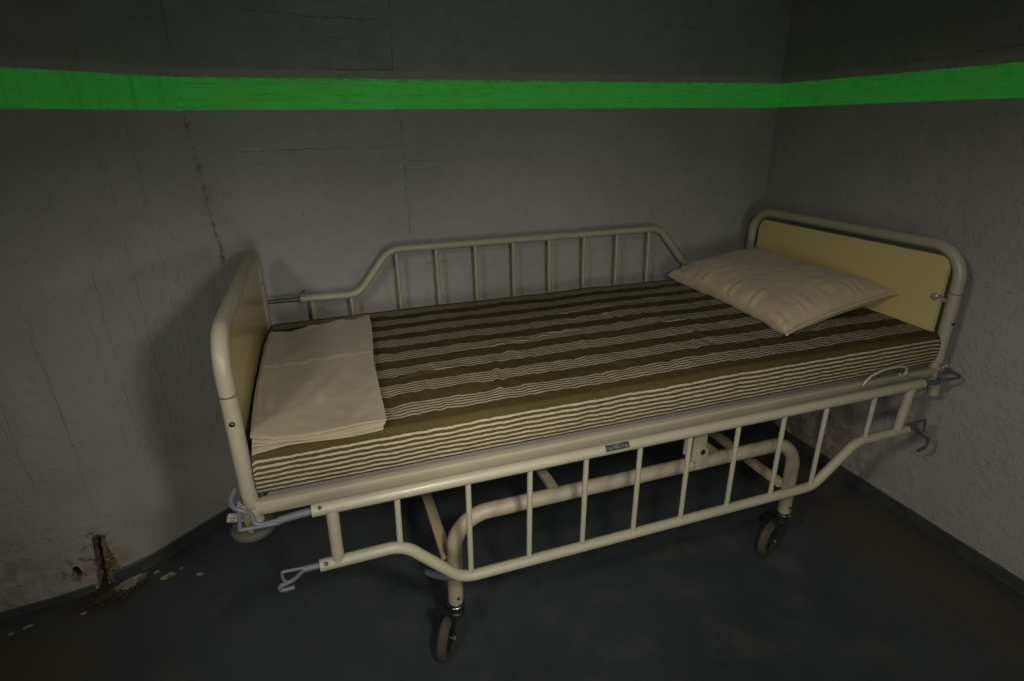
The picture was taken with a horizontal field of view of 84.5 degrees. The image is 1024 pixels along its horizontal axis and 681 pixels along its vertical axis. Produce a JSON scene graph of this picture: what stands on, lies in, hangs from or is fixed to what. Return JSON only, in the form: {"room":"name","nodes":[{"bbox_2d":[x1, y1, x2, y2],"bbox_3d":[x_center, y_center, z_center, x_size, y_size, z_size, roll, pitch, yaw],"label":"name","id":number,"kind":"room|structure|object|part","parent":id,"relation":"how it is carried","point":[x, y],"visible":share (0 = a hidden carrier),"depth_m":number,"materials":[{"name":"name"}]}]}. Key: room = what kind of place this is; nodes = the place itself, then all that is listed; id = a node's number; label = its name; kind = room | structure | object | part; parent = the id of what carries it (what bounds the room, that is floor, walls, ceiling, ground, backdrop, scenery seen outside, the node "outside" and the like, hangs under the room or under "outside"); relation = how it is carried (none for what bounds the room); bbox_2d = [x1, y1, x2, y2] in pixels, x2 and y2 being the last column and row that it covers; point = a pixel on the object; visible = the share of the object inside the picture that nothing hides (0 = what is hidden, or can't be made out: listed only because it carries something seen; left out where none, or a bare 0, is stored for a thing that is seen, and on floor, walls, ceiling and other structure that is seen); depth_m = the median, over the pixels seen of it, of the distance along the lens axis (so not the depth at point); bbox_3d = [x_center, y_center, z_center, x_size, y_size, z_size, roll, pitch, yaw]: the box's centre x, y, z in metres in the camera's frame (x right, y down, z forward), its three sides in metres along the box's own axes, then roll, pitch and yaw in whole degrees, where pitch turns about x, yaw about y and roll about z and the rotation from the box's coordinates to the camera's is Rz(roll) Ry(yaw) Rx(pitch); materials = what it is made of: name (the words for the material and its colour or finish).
{"room":"hospital room","nodes":[
{"label":"hospital room","id":0,"kind":"room"},
{"bbox_2d":[0,0,260,611],"bbox_3d":[-2.096,-0.280,1.264,2.523,2.550,0.372,-12,24,-28],"label":"wall","id":1,"kind":"structure","parent":0,"point":[114,445],"depth_m":1.72,"materials":[{"name":"paint"}]},
{"bbox_2d":[0,584,95,619],"bbox_3d":[-2.290,0.978,1.518,1.961,0.025,0.031,-9,23,-21],"label":"baseboard","id":2,"kind":"structure","parent":1,"relation":"attached to","point":[27,608],"depth_m":1.82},
{"bbox_2d":[112,494,260,582],"bbox_3d":[-1.188,0.725,2.111,0.034,0.044,0.543,14,25,33],"label":"baseboard","id":3,"kind":"structure","parent":1,"relation":"attached to","point":[149,561],"depth_m":2.04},
{"bbox_2d":[159,0,792,495],"bbox_3d":[0.048,-0.702,2.289,2.373,2.550,0.120,-8,22,-18],"label":"wall","id":4,"kind":"structure","parent":0,"point":[325,137],"depth_m":2.13,"materials":[{"name":"paint"}]},
{"bbox_2d":[0,423,1023,680],"bbox_3d":[-0.223,1.599,0.032,5.110,0.120,5.550,-8,22,-18],"label":"floor","id":5,"kind":"structure","parent":0,"point":[849,589],"depth_m":1.81,"materials":[{"name":"grey concrete"}]},
{"bbox_2d":[22,624,33,629],"bbox_3d":[-1.504,0.888,1.750,0.029,0.006,0.013,-13,24,-29],"label":"chunk","id":6,"kind":"object","parent":5,"relation":"on","point":[30,625],"visible":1,"depth_m":1.75,"materials":[{"name":"grey concrete"}]},
{"bbox_2d":[92,596,106,604],"bbox_3d":[-1.349,0.846,1.840,0.045,0.017,0.036,10,23,26],"label":"lump","id":7,"kind":"object","parent":5,"relation":"on","point":[98,600],"visible":1,"depth_m":1.83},
{"bbox_2d":[100,589,116,598],"bbox_3d":[-1.327,0.838,1.859,0.055,0.018,0.037,-8,22,-18],"label":"lump","id":8,"kind":"object","parent":5,"relation":"on","point":[109,594],"visible":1,"depth_m":1.85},
{"bbox_2d":[110,596,116,602],"bbox_3d":[-1.306,0.845,1.847,0.025,0.012,0.031,-8,22,-18],"label":"lump","id":9,"kind":"object","parent":5,"relation":"on","point":[114,598],"visible":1,"depth_m":1.84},
{"bbox_2d":[115,589,125,598],"bbox_3d":[-1.295,0.837,1.863,0.031,0.016,0.040,-8,22,-18],"label":"lump","id":10,"kind":"object","parent":5,"relation":"on","point":[120,593],"visible":1,"depth_m":1.86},
{"bbox_2d":[111,571,147,591],"bbox_3d":[-1.289,0.816,1.909,0.041,0.022,0.115,12,25,31],"label":"chunk","id":11,"kind":"object","parent":5,"relation":"on","point":[133,581],"visible":1,"depth_m":1.90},
{"bbox_2d":[125,587,134,594],"bbox_3d":[-1.274,0.833,1.877,0.026,0.012,0.034,3,21,10],"label":"lump","id":12,"kind":"object","parent":5,"relation":"on","point":[130,590],"visible":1,"depth_m":1.87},
{"bbox_2d":[138,578,149,584],"bbox_3d":[-1.253,0.817,1.918,0.034,0.012,0.026,-8,22,-18],"label":"lump","id":13,"kind":"object","parent":5,"relation":"on","point":[145,580],"visible":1,"depth_m":1.91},
{"bbox_2d":[160,572,176,579],"bbox_3d":[-1.184,0.808,1.940,0.048,0.011,0.023,-16,26,-34],"label":"chunk","id":14,"kind":"object","parent":5,"relation":"on","point":[170,574],"visible":1,"depth_m":1.94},
{"bbox_2d":[210,209,966,662],"bbox_3d":[0.258,0.201,1.966,2.149,1.091,1.045,-8,22,-18],"label":"hospital bed","id":15,"kind":"object","parent":5,"relation":"on","point":[241,326],"visible":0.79,"depth_m":1.58,"materials":[{"name":"beige metal"}]},
{"bbox_3d":[-0.712,0.029,1.547,0.034,0.425,0.934,-8,22,-18],"label":"footboard frame","id":16,"kind":"part","parent":15,"relation":"part of","materials":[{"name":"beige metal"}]},
{"bbox_2d":[227,509,264,532],"bbox_3d":[-0.574,0.382,1.208,0.074,0.045,0.067,-8,22,-18],"label":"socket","id":17,"kind":"object","parent":15,"relation":"attached to","point":[259,514],"depth_m":1.21,"materials":[{"name":"beige metal"}]},
{"bbox_3d":[-0.712,0.027,1.546,0.012,0.360,0.872,-8,22,-18],"label":"footboard panel","id":18,"kind":"part","parent":15,"relation":"part of","materials":[{"name":"yellow plastic"}]},
{"bbox_3d":[0.095,-0.275,2.299,1.815,0.314,0.030,-8,22,-18],"label":"rail","id":19,"kind":"part","parent":15,"relation":"part of","materials":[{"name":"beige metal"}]},
{"bbox_3d":[0.397,0.224,1.541,2.098,0.032,0.061,-8,22,-18],"label":"frame","id":20,"kind":"part","parent":15,"relation":"part of","materials":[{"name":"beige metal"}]},
{"bbox_2d":[251,279,940,493],"bbox_3d":[0.261,0.000,1.873,2.005,0.125,0.893,-8,22,-18],"label":"mattress","id":21,"kind":"object","parent":15,"relation":"on","point":[454,379],"visible":0.7,"depth_m":1.59,"materials":[{"name":"fabric"}]},
{"bbox_2d":[250,315,385,455],"bbox_3d":[-0.523,0.071,1.537,0.340,0.044,0.774,-8,22,-18],"label":"sheet","id":22,"kind":"object","parent":21,"relation":"on","point":[319,382],"visible":1,"depth_m":1.39,"materials":[{"name":"beige fabric"}]},
{"bbox_2d":[668,249,897,335],"bbox_3d":[0.937,-0.224,2.104,0.513,0.137,0.769,-8,22,-18],"label":"pillow","id":23,"kind":"object","parent":21,"relation":"on","point":[788,296],"visible":1,"depth_m":1.92,"materials":[{"name":"beige fabric"}]},
{"bbox_3d":[0.421,0.381,1.520,1.794,0.316,0.030,-8,22,-18],"label":"rail","id":24,"kind":"part","parent":15,"relation":"part of","materials":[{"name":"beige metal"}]},
{"bbox_3d":[1.221,-0.233,2.152,0.014,0.342,0.816,-8,22,-18],"label":"headboard panel","id":25,"kind":"part","parent":15,"relation":"part of","materials":[{"name":"yellow plastic"}]},
{"bbox_3d":[1.225,-0.232,2.165,0.036,0.451,0.936,-8,22,-18],"label":"headboard frame","id":26,"kind":"part","parent":15,"relation":"part of","materials":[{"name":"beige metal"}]},
{"bbox_2d":[925,364,948,396],"bbox_3d":[1.387,0.129,1.852,0.066,0.111,0.042,-8,22,-18],"label":"socket","id":27,"kind":"object","parent":15,"relation":"attached to","point":[932,390],"depth_m":1.83,"materials":[{"name":"beige metal"}]},
{"bbox_2d":[761,0,1023,579],"bbox_3d":[2.102,0.037,0.295,0.120,2.550,5.242,-8,22,-18],"label":"wall","id":28,"kind":"structure","parent":0,"point":[899,115],"depth_m":1.95,"materials":[{"name":"paint"}]},
{"bbox_2d":[759,421,1023,595],"bbox_3d":[2.052,1.208,0.740,0.015,0.045,5.192,-8,22,-18],"label":"baseboard","id":29,"kind":"structure","parent":28,"relation":"attached to","point":[1005,576],"depth_m":2.13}
]}

